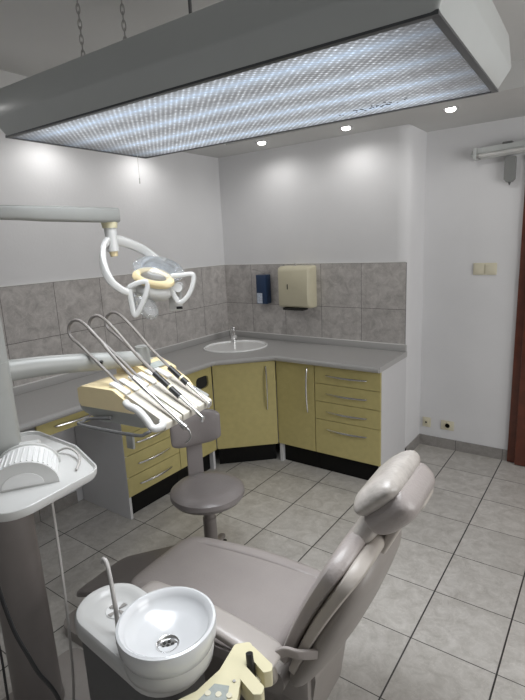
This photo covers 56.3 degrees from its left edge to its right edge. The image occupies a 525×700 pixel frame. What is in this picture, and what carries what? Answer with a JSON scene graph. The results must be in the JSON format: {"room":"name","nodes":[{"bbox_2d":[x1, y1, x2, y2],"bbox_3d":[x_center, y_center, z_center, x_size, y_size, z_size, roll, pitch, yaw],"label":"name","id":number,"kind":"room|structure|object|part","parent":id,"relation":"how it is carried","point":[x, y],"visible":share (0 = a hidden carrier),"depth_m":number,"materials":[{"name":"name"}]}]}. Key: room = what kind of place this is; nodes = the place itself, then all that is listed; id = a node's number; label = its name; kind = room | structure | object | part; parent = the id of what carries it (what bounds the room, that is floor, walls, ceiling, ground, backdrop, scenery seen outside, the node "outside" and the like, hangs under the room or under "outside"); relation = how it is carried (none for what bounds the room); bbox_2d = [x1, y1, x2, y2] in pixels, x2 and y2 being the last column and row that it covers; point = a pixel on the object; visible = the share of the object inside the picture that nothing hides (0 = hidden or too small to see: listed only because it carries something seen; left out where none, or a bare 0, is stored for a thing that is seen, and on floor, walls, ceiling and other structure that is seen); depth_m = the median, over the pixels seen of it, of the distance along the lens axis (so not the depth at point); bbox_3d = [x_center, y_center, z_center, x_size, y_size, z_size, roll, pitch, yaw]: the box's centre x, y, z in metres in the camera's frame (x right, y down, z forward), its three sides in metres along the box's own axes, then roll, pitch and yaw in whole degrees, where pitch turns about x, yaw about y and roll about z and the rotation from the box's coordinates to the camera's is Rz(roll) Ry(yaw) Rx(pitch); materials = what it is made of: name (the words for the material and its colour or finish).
{"room":"dental clinic","nodes":[
{"label":"dental clinic","id":0,"kind":"room"},
{"bbox_2d":[0,129,224,500],"bbox_3d":[-1.705,-0.096,2.608,0.120,2.660,4.600,6,15,35],"label":"wall","id":1,"kind":"structure","parent":0,"point":[174,211],"depth_m":3.25,"materials":[{"name":"white paint"}]},
{"bbox_2d":[33,491,77,523],"bbox_3d":[-2.089,1.279,2.162,0.009,0.082,2.900,6,15,35],"label":"baseboard","id":2,"kind":"structure","parent":1,"relation":"attached to","point":[70,499],"depth_m":3.19,"materials":[{"name":"tile"}]},
{"bbox_2d":[0,265,228,386],"bbox_3d":[-1.647,0.038,2.599,0.008,0.676,4.600,6,15,35],"label":"wall tiles","id":3,"kind":"structure","parent":1,"relation":"attached to","point":[35,318],"depth_m":3.29,"materials":[{"name":"grey tile"}]},
{"bbox_2d":[0,261,406,286],"bbox_3d":[-0.998,-0.223,2.058,1.641,0.006,4.600,6,15,35],"label":"trim","id":4,"kind":"structure","parent":1,"relation":"attached to","point":[403,261],"depth_m":3.53,"materials":[{"name":"white"}]},
{"bbox_2d":[0,442,524,699],"bbox_3d":[0.531,1.347,1.629,5.100,0.060,5.062,6,15,35],"label":"floor","id":5,"kind":"structure","parent":0,"point":[446,619],"depth_m":2.65,"materials":[{"name":"tile"}]},
{"bbox_2d":[2,648,89,699],"bbox_3d":[-0.567,1.353,1.579,0.930,0.050,0.550,6,15,35],"label":"floor plate","id":6,"kind":"object","parent":5,"relation":"on","point":[81,682],"visible":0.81,"depth_m":1.90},
{"bbox_2d":[0,587,60,699],"bbox_3d":[-0.595,0.914,1.309,0.239,0.928,0.084,3,14,24],"label":"cable","id":7,"kind":"object","parent":6,"relation":"on","point":[41,676],"visible":1,"depth_m":1.25,"materials":[{"name":"black rubber"}]},
{"bbox_2d":[0,316,64,699],"bbox_3d":[-0.844,0.458,1.617,0.201,1.705,0.192,6,15,35],"label":"column","id":8,"kind":"structure","parent":6,"relation":"on","point":[22,581],"depth_m":1.65,"materials":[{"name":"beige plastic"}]},
{"bbox_3d":[-0.760,0.310,1.598,0.069,0.033,0.028,-4,12,-6],"label":"knob","id":9,"kind":"part","parent":8,"relation":"part of","materials":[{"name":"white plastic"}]},
{"bbox_2d":[0,431,96,521],"bbox_3d":[-0.804,0.390,1.536,0.598,0.052,0.464,6,15,35],"label":"tray","id":10,"kind":"object","parent":8,"relation":"on","point":[19,503],"visible":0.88,"depth_m":1.42,"materials":[{"name":"white plastic"}]},
{"bbox_2d":[0,646,8,699],"bbox_3d":[-0.736,0.905,1.383,0.042,0.925,0.131,-7,13,-19],"label":"cable","id":11,"kind":"object","parent":10,"relation":"hanging from","point":[1,655],"visible":1,"depth_m":1.35,"materials":[{"name":"black rubber"}]},
{"bbox_2d":[0,443,60,492],"bbox_3d":[-0.715,0.345,1.474,0.192,0.078,0.160,-7,13,-20],"label":"dispenser","id":12,"kind":"object","parent":10,"relation":"on","point":[25,465],"visible":1,"depth_m":1.43,"materials":[{"name":"plastic"}]},
{"bbox_2d":[51,502,74,699],"bbox_3d":[-0.685,0.865,1.557,0.155,0.930,0.042,-5,13,-11],"label":"hose","id":13,"kind":"object","parent":10,"relation":"hanging from","point":[52,503],"visible":0.79,"depth_m":1.54,"materials":[{"name":"grey"}]},
{"bbox_2d":[56,447,80,470],"bbox_3d":[-0.616,0.343,1.583,0.046,0.023,0.191,-13,16,-39],"label":"loop","id":14,"kind":"object","parent":10,"relation":"on","point":[63,448],"visible":0.98,"depth_m":1.59,"materials":[{"name":"grey plastic"}]},
{"bbox_2d":[0,344,150,393],"bbox_3d":[-0.672,0.058,1.685,0.645,0.120,0.150,-12,15,-35],"label":"support","id":15,"kind":"object","parent":8,"relation":"attached to","point":[31,367],"visible":0.8,"depth_m":1.69,"materials":[{"name":"white plastic"}]},
{"bbox_2d":[67,311,211,448],"bbox_3d":[-0.424,0.080,1.769,0.526,0.409,0.408,4,14,28],"label":"console","id":16,"kind":"object","parent":15,"relation":"attached to","point":[155,396],"visible":1,"depth_m":1.71,"materials":[{"name":"white plastic"}]},
{"bbox_2d":[80,385,208,427],"bbox_3d":[-0.429,0.188,1.822,0.332,0.063,0.326,4,14,28],"label":"tray","id":17,"kind":"object","parent":16,"relation":"on","point":[116,411],"depth_m":1.69,"materials":[{"name":"beige plastic"}]},
{"bbox_3d":[-0.436,0.052,1.920,0.089,0.024,0.090,4,14,28],"label":"key panel","id":18,"kind":"part","parent":16,"relation":"part of","materials":[{"name":"white plastic"}]},
{"bbox_3d":[-0.336,0.122,1.725,0.118,0.092,0.021,4,14,28],"label":"handpiece motor","id":19,"kind":"part","parent":16,"relation":"part of","materials":[{"name":"black plastic"}]},
{"bbox_3d":[-0.309,0.093,1.804,0.089,0.072,0.021,4,14,28],"label":"handpiece motor","id":20,"kind":"part","parent":16,"relation":"part of","materials":[{"name":"black plastic"}]},
{"bbox_2d":[0,205,195,319],"bbox_3d":[-0.620,-0.287,1.728,0.774,0.438,0.584,-5,13,-10],"label":"lamp","id":21,"kind":"object","parent":8,"relation":"attached to","point":[154,276],"depth_m":1.89,"materials":[{"name":"beige plastic"}]},
{"bbox_3d":[-0.739,-0.458,1.641,0.110,0.058,0.645,6,15,35],"label":"lamp arm","id":22,"kind":"part","parent":21,"relation":"part of"},
{"bbox_3d":[-0.590,-0.431,1.913,0.049,0.095,0.048,6,15,35],"label":"drop stem","id":23,"kind":"part","parent":21,"relation":"part of","materials":[{"name":"white plastic"}]},
{"bbox_3d":[-0.574,-0.316,1.866,0.114,0.227,0.083,6,15,35],"label":"yoke arm","id":24,"kind":"part","parent":21,"relation":"part of","materials":[{"name":"white plastic"}]},
{"bbox_3d":[-0.504,-0.397,1.992,0.211,0.150,0.064,-7,13,-18],"label":"yoke arm","id":25,"kind":"part","parent":21,"relation":"part of","materials":[{"name":"white plastic"}]},
{"bbox_3d":[-0.472,-0.198,1.893,0.091,0.149,0.022,-3,12,1],"label":"handle","id":26,"kind":"part","parent":21,"relation":"part of","materials":[{"name":"white plastic"}]},
{"bbox_2d":[169,291,182,310],"bbox_3d":[-0.358,-0.212,1.985,0.061,0.105,0.075,6,15,35],"label":"switch","id":27,"kind":"object","parent":21,"relation":"attached to","point":[173,295],"depth_m":1.97,"materials":[{"name":"white plastic"}]},
{"bbox_3d":[-0.336,-0.252,1.963,0.036,0.036,0.040,-3,12,1],"label":"pivot knob","id":28,"kind":"part","parent":21,"relation":"part of","materials":[{"name":"plastic"}]},
{"bbox_3d":[-0.316,-0.243,1.934,0.104,0.127,0.082,6,15,35],"label":"handle","id":29,"kind":"part","parent":21,"relation":"part of","materials":[{"name":"white plastic"}]},
{"bbox_2d":[74,557,215,699],"bbox_3d":[-0.343,0.961,1.436,0.507,0.755,0.266,6,15,35],"label":"dental spittoon","id":30,"kind":"object","parent":6,"relation":"on","point":[158,644],"visible":1,"depth_m":1.35,"materials":[{"name":"white ceramic"}]},
{"bbox_2d":[100,557,128,627],"bbox_3d":[-0.434,0.689,1.442,0.115,0.217,0.098,6,15,35],"label":"faucet","id":31,"kind":"object","parent":30,"relation":"on","point":[110,613],"depth_m":1.45,"materials":[{"name":"metal"}]},
{"bbox_2d":[115,586,215,679],"bbox_3d":[-0.255,0.756,1.320,0.266,0.074,0.266,6,15,35],"label":"bowl","id":32,"kind":"object","parent":30,"relation":"on","point":[168,633],"depth_m":1.31,"materials":[{"name":"white ceramic"}]},
{"bbox_2d":[179,642,272,699],"bbox_3d":[-0.123,0.877,1.198,0.222,0.129,0.374,3,14,24],"label":"control panel","id":33,"kind":"object","parent":30,"relation":"attached to","point":[245,671],"visible":1,"depth_m":1.25,"materials":[{"name":"beige plastic"}]},
{"bbox_2d":[22,410,93,434],"bbox_3d":[-1.236,0.723,2.820,0.526,0.807,0.733,6,15,35],"label":"desk unit","id":34,"kind":"object","parent":5,"relation":"on","point":[64,423],"visible":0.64,"depth_m":2.61,"materials":[{"name":"yellow laminate"}]},
{"bbox_3d":[-0.992,0.371,2.685,0.035,0.014,0.309,6,15,35],"label":"handle","id":35,"kind":"part","parent":34,"relation":"part of","materials":[{"name":"silver metal"}]},
{"bbox_2d":[74,420,180,519],"bbox_3d":[-0.890,0.604,3.292,0.526,0.807,0.453,6,15,35],"label":"base cabinet","id":36,"kind":"object","parent":5,"relation":"on","point":[126,481],"visible":0.62,"depth_m":3.14,"materials":[{"name":"yellow laminate"},{"name":"grey laminate"},{"name":"brushed chrome"}]},
{"bbox_3d":[-1.032,0.645,3.131,0.487,0.807,0.018,6,15,35],"label":"panel","id":37,"kind":"part","parent":36,"relation":"part of","materials":[{"name":"white laminate"}]},
{"bbox_3d":[-0.723,0.409,3.120,0.018,0.131,0.449,6,15,35],"label":"drawer","id":38,"kind":"part","parent":36,"relation":"part of","materials":[{"name":"yellow wood"}]},
{"bbox_3d":[-0.716,0.542,3.149,0.018,0.133,0.449,6,15,35],"label":"drawer","id":39,"kind":"part","parent":36,"relation":"part of","materials":[{"name":"yellow wood"}]},
{"bbox_3d":[-0.694,0.544,3.134,0.035,0.014,0.279,6,15,35],"label":"handle","id":40,"kind":"part","parent":36,"relation":"part of","materials":[{"name":"silver metal"}]},
{"bbox_3d":[-0.710,0.677,3.179,0.018,0.137,0.449,6,15,35],"label":"drawer","id":41,"kind":"part","parent":36,"relation":"part of","materials":[{"name":"yellow wood"}]},
{"bbox_3d":[-0.704,0.809,3.208,0.018,0.125,0.449,6,15,35],"label":"drawer","id":42,"kind":"part","parent":36,"relation":"part of","materials":[{"name":"yellow wood"}]},
{"bbox_3d":[-0.688,0.680,3.163,0.035,0.014,0.279,6,15,35],"label":"handle","id":43,"kind":"part","parent":36,"relation":"part of","materials":[{"name":"silver metal"}]},
{"bbox_3d":[-0.682,0.812,3.192,0.035,0.014,0.279,6,15,35],"label":"handle","id":44,"kind":"part","parent":36,"relation":"part of","materials":[{"name":"silver metal"}]},
{"bbox_2d":[177,367,216,480],"bbox_3d":[-0.663,0.518,3.632,0.488,0.807,0.377,6,15,35],"label":"base cabinet","id":45,"kind":"object","parent":5,"relation":"on","point":[202,379],"visible":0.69,"depth_m":3.54,"materials":[{"name":"yellow laminate"}]},
{"bbox_2d":[170,408,244,540],"bbox_3d":[-0.267,0.742,2.451,0.433,0.840,0.413,-9,14,-25],"label":"stool","id":46,"kind":"object","parent":5,"relation":"on","point":[201,492],"visible":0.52,"depth_m":2.47,"materials":[{"name":"grey plastic"}]},
{"bbox_3d":[-0.333,0.579,2.538,0.085,0.332,0.116,-9,14,-25],"label":"post","id":47,"kind":"part","parent":46,"relation":"part of","materials":[{"name":"grey plastic"}]},
{"bbox_3d":[-0.348,0.400,2.513,0.266,0.192,0.065,-9,14,-25],"label":"backrest","id":48,"kind":"part","parent":46,"relation":"part of","materials":[{"name":"grey leather"}]},
{"bbox_3d":[-0.275,0.708,2.458,0.372,0.070,0.372,-9,14,-25],"label":"seat","id":49,"kind":"part","parent":46,"relation":"part of","materials":[{"name":"grey leather"}]},
{"bbox_3d":[-0.242,1.034,2.632,0.050,0.069,0.206,0,13,10],"label":"leg","id":50,"kind":"part","parent":46,"relation":"part of","materials":[{"name":"grey plastic"}]},
{"bbox_2d":[211,361,278,463],"bbox_3d":[-0.179,0.413,4.006,0.828,0.806,0.803,6,15,35],"label":"base cabinet","id":51,"kind":"object","parent":5,"relation":"on","point":[244,394],"visible":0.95,"depth_m":3.67,"materials":[{"name":"yellow laminate"},{"name":"black plastic plinth"},{"name":"brushed chrome"}]},
{"bbox_3d":[0.031,0.285,3.633,0.013,0.339,0.035,-4,12,-6],"label":"handle","id":52,"kind":"part","parent":51,"relation":"part of","materials":[{"name":"silver metal"}]},
{"bbox_2d":[64,450,434,699],"bbox_3d":[-0.189,0.773,1.820,1.544,1.044,0.599,5,15,32],"label":"dental chair","id":53,"kind":"object","parent":5,"relation":"on","point":[300,617],"visible":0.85,"depth_m":1.48,"materials":[{"name":"grey leather"}]},
{"bbox_3d":[-0.314,1.240,2.040,1.160,0.050,0.400,5,15,32],"label":"plate","id":54,"kind":"part","parent":53,"relation":"part of","materials":[{"name":"white plastic"}]},
{"bbox_2d":[131,536,316,659],"bbox_3d":[-0.150,0.914,1.875,0.680,0.082,0.500,5,15,32],"label":"seat cushion","id":55,"kind":"object","parent":53,"relation":"on","point":[266,590],"depth_m":1.88,"materials":[{"name":"grey leather"}]},
{"bbox_2d":[280,516,364,663],"bbox_3d":[0.251,0.711,1.563,0.238,0.454,0.488,5,15,32],"label":"cushion","id":56,"kind":"object","parent":53,"relation":"on","point":[332,609],"depth_m":1.35,"materials":[{"name":"grey leather"}]},
{"bbox_2d":[352,516,377,544],"bbox_3d":[0.340,0.481,1.447,0.138,0.183,0.226,5,15,32],"label":"cushion","id":57,"kind":"object","parent":53,"relation":"on","point":[361,533],"depth_m":1.37,"materials":[{"name":"leather"}]},
{"bbox_2d":[353,450,419,515],"bbox_3d":[0.356,0.373,1.391,0.131,0.129,0.270,5,15,32],"label":"cushion","id":58,"kind":"object","parent":53,"relation":"on","point":[385,493],"depth_m":1.30,"materials":[{"name":"leather"}]},
{"bbox_3d":[0.399,0.487,1.410,0.128,0.237,0.100,5,15,32],"label":"headrest rail","id":59,"kind":"part","parent":53,"relation":"part of","materials":[{"name":"grey plastic"}]},
{"bbox_2d":[276,361,319,467],"bbox_3d":[0.372,0.435,3.794,0.325,0.807,0.509,6,15,35],"label":"base cabinet","id":60,"kind":"object","parent":5,"relation":"on","point":[296,400],"visible":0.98,"depth_m":3.62,"materials":[{"name":"yellow laminate"},{"name":"brushed chrome"}]},
{"bbox_3d":[0.315,0.291,3.500,0.014,0.339,0.035,6,15,35],"label":"handle","id":61,"kind":"part","parent":60,"relation":"part of","materials":[{"name":"silver metal"}]},
{"bbox_2d":[314,358,405,479],"bbox_3d":[0.707,0.471,3.560,0.490,0.807,0.511,6,15,35],"label":"base cabinet","id":62,"kind":"object","parent":5,"relation":"on","point":[360,415],"visible":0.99,"depth_m":3.38,"materials":[{"name":"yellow laminate"}]},
{"bbox_2d":[13,330,406,431],"bbox_3d":[-0.875,0.361,2.300,1.650,0.089,4.292,6,15,35],"label":"countertop","id":63,"kind":"structure","parent":62,"relation":"on","point":[43,401],"depth_m":3.48,"materials":[{"name":"grey laminate"}]},
{"bbox_2d":[230,326,236,341],"bbox_3d":[-0.238,-0.124,4.097,0.065,0.136,0.195,-5,13,-9],"label":"mixer tap","id":64,"kind":"object","parent":63,"relation":"on","point":[233,335],"visible":0.99,"depth_m":4.14,"materials":[{"name":"silver metal"}]},
{"bbox_2d":[203,340,267,352],"bbox_3d":[-0.213,0.038,3.972,0.524,0.155,0.444,-5,13,-9],"label":"basin","id":65,"kind":"object","parent":63,"relation":"in","point":[239,345],"visible":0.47,"depth_m":3.96,"materials":[{"name":"white ceramic"}]},
{"bbox_3d":[0.560,0.320,3.328,0.309,0.014,0.035,6,15,35],"label":"handle","id":66,"kind":"part","parent":62,"relation":"part of","materials":[{"name":"silver metal"}]},
{"bbox_3d":[0.554,0.193,3.300,0.309,0.014,0.035,6,15,35],"label":"handle","id":67,"kind":"part","parent":62,"relation":"part of","materials":[{"name":"silver metal"}]},
{"bbox_3d":[0.572,0.578,3.385,0.309,0.014,0.035,6,15,35],"label":"handle","id":68,"kind":"part","parent":62,"relation":"part of","materials":[{"name":"silver metal"}]},
{"bbox_3d":[0.566,0.449,3.357,0.309,0.014,0.035,6,15,35],"label":"handle","id":69,"kind":"part","parent":62,"relation":"part of","materials":[{"name":"silver metal"}]},
{"bbox_3d":[0.570,0.187,3.322,0.486,0.127,0.018,6,15,35],"label":"drawer","id":70,"kind":"part","parent":62,"relation":"part of","materials":[{"name":"yellow wood"}]},
{"bbox_3d":[0.582,0.444,3.378,0.486,0.129,0.018,6,15,35],"label":"drawer","id":71,"kind":"part","parent":62,"relation":"part of","materials":[{"name":"yellow wood"}]},
{"bbox_3d":[0.576,0.315,3.350,0.486,0.127,0.018,6,15,35],"label":"drawer","id":72,"kind":"part","parent":62,"relation":"part of","materials":[{"name":"yellow wood"}]},
{"bbox_3d":[0.590,0.635,3.420,0.486,0.256,0.018,6,15,35],"label":"drawer","id":73,"kind":"part","parent":62,"relation":"part of","materials":[{"name":"yellow wood"}]},
{"bbox_3d":[0.914,0.486,3.446,0.018,0.807,0.457,6,15,35],"label":"panel","id":74,"kind":"part","parent":62,"relation":"part of","materials":[{"name":"white laminate"}]},
{"bbox_2d":[0,0,524,76],"bbox_3d":[0.375,-1.044,0.604,4.600,0.060,4.220,6,15,35],"label":"ceiling","id":75,"kind":"structure","parent":0,"point":[37,36],"depth_m":1.90,"materials":[{"name":"paint"}]},
{"bbox_2d":[0,0,510,183],"bbox_3d":[-0.098,-0.835,1.292,1.314,0.610,0.639,6,15,35],"label":"lamp","id":76,"kind":"object","parent":75,"relation":"hanging from","point":[225,71],"visible":1,"depth_m":1.09,"materials":[{"name":"grey plastic"}]},
{"bbox_3d":[-0.504,-0.940,1.337,0.009,0.389,0.009,6,15,35],"label":"chain","id":77,"kind":"part","parent":76,"relation":"part of","materials":[{"name":"metal"}]},
{"bbox_3d":[-0.366,-0.930,1.264,0.009,0.389,0.009,6,15,35],"label":"chain","id":78,"kind":"part","parent":76,"relation":"part of","materials":[{"name":"metal"}]},
{"bbox_2d":[0,59,524,157],"bbox_3d":[0.430,-1.073,1.026,5.000,0.190,4.962,6,15,35],"label":"ceiling","id":79,"kind":"structure","parent":0,"point":[508,102],"depth_m":3.09,"materials":[{"name":"paint"}]},
{"bbox_2d":[256,141,267,144],"bbox_3d":[-0.005,-1.508,3.583,0.090,0.019,0.090,6,15,35],"label":"recessed light","id":80,"kind":"object","parent":79,"relation":"in","point":[257,142],"visible":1,"depth_m":3.56,"materials":[{"name":"white glass"}]},
{"bbox_2d":[339,126,352,130],"bbox_3d":[0.549,-1.456,3.229,0.090,0.019,0.090,6,15,35],"label":"recessed light","id":81,"kind":"object","parent":79,"relation":"in","point":[344,128],"visible":1,"depth_m":3.21,"materials":[{"name":"white glass"}]},
{"bbox_2d":[443,106,458,111],"bbox_3d":[1.099,-1.402,2.866,0.090,0.019,0.090,6,15,35],"label":"recessed light","id":82,"kind":"object","parent":79,"relation":"in","point":[451,108],"visible":1,"depth_m":2.84,"materials":[{"name":"white glass"}]},
{"bbox_3d":[1.099,-1.401,2.866,0.056,0.017,0.056,6,15,35],"label":"bulb","id":83,"kind":"part","parent":82,"relation":"part of","materials":[{"name":"white glass"}]},
{"bbox_2d":[218,124,426,447],"bbox_3d":[0.433,-0.533,4.146,1.761,2.660,0.482,6,15,35],"label":"wall","id":84,"kind":"structure","parent":0,"point":[357,197],"depth_m":3.66,"materials":[{"name":"white paint"}]},
{"bbox_2d":[225,262,406,343],"bbox_3d":[0.349,-0.350,3.944,1.633,0.676,0.008,6,15,35],"label":"wall tiles","id":85,"kind":"structure","parent":84,"relation":"attached to","point":[356,301],"depth_m":3.78,"materials":[{"name":"grey tile"}]},
{"bbox_2d":[252,269,270,303],"bbox_3d":[-0.015,-0.532,4.098,0.143,0.288,0.096,6,15,35],"label":"soap dispenser","id":86,"kind":"object","parent":85,"relation":"attached to","point":[263,283],"visible":1,"depth_m":4.07,"materials":[{"name":"blue plastic"}]},
{"bbox_2d":[278,263,316,310],"bbox_3d":[0.267,-0.500,3.887,0.303,0.365,0.115,6,15,35],"label":"paper towel dispenser","id":87,"kind":"object","parent":85,"relation":"attached to","point":[297,285],"visible":1,"depth_m":3.83,"materials":[{"name":"beige plastic"}]},
{"bbox_2d":[405,434,419,450],"bbox_3d":[1.183,0.753,3.866,0.009,0.082,0.332,6,15,35],"label":"baseboard","id":88,"kind":"structure","parent":84,"relation":"attached to","point":[415,442],"depth_m":3.88,"materials":[{"name":"tile"}]},
{"bbox_2d":[419,116,524,449],"bbox_3d":[2.623,-0.344,2.820,3.359,2.660,0.120,6,15,35],"label":"wall","id":89,"kind":"structure","parent":0,"point":[472,215],"depth_m":3.54,"materials":[{"name":"white paint"}]},
{"bbox_2d":[422,417,430,426],"bbox_3d":[1.310,0.576,3.925,0.065,0.080,0.022,6,15,35],"label":"wall socket","id":90,"kind":"object","parent":89,"relation":"attached to","point":[426,420],"visible":1,"depth_m":3.92,"materials":[{"name":"beige plastic"}]},
{"bbox_2d":[441,420,453,430],"bbox_3d":[1.443,0.590,3.834,0.098,0.076,0.018,6,15,35],"label":"wall socket","id":91,"kind":"object","parent":89,"relation":"attached to","point":[446,425],"visible":1,"depth_m":3.83,"materials":[{"name":"beige plastic"}]},
{"bbox_2d":[420,434,506,460],"bbox_3d":[1.543,0.750,3.806,0.645,0.082,0.009,6,15,35],"label":"baseboard","id":92,"kind":"structure","parent":89,"relation":"attached to","point":[476,449],"depth_m":3.79,"materials":[{"name":"tile"}]},
{"bbox_2d":[473,263,496,274],"bbox_3d":[1.563,-0.570,3.452,0.155,0.083,0.018,6,15,35],"label":"light switch","id":93,"kind":"object","parent":89,"relation":"attached to","point":[478,268],"visible":1,"depth_m":3.45,"materials":[{"name":"beige plastic"}]},
{"bbox_2d":[471,140,524,160],"bbox_3d":[1.916,-1.282,2.961,1.237,0.112,0.100,6,15,35],"label":"strip light","id":94,"kind":"object","parent":89,"relation":"attached to","point":[511,147],"visible":1,"depth_m":3.19,"materials":[{"name":"white plastic"}]},
{"bbox_2d":[504,156,516,184],"bbox_3d":[1.628,-1.177,3.229,0.065,0.178,0.050,6,15,35],"label":"box","id":95,"kind":"object","parent":89,"relation":"attached to","point":[510,163],"visible":1,"depth_m":3.21,"materials":[{"name":"grey plastic"}]},
{"bbox_2d":[507,192,524,462],"bbox_3d":[1.783,-0.217,3.377,0.068,2.130,0.022,6,15,35],"label":"trim","id":96,"kind":"structure","parent":89,"relation":"attached to","point":[520,313],"depth_m":3.42,"materials":[{"name":"brown wood"}]},
{"bbox_2d":[514,315,524,465],"bbox_3d":[2.131,-0.142,3.070,0.890,2.075,0.092,6,15,35],"label":"door","id":97,"kind":"structure","parent":89,"relation":"in","point":[519,459],"depth_m":3.46,"materials":[{"name":"brown wood"}]}
]}

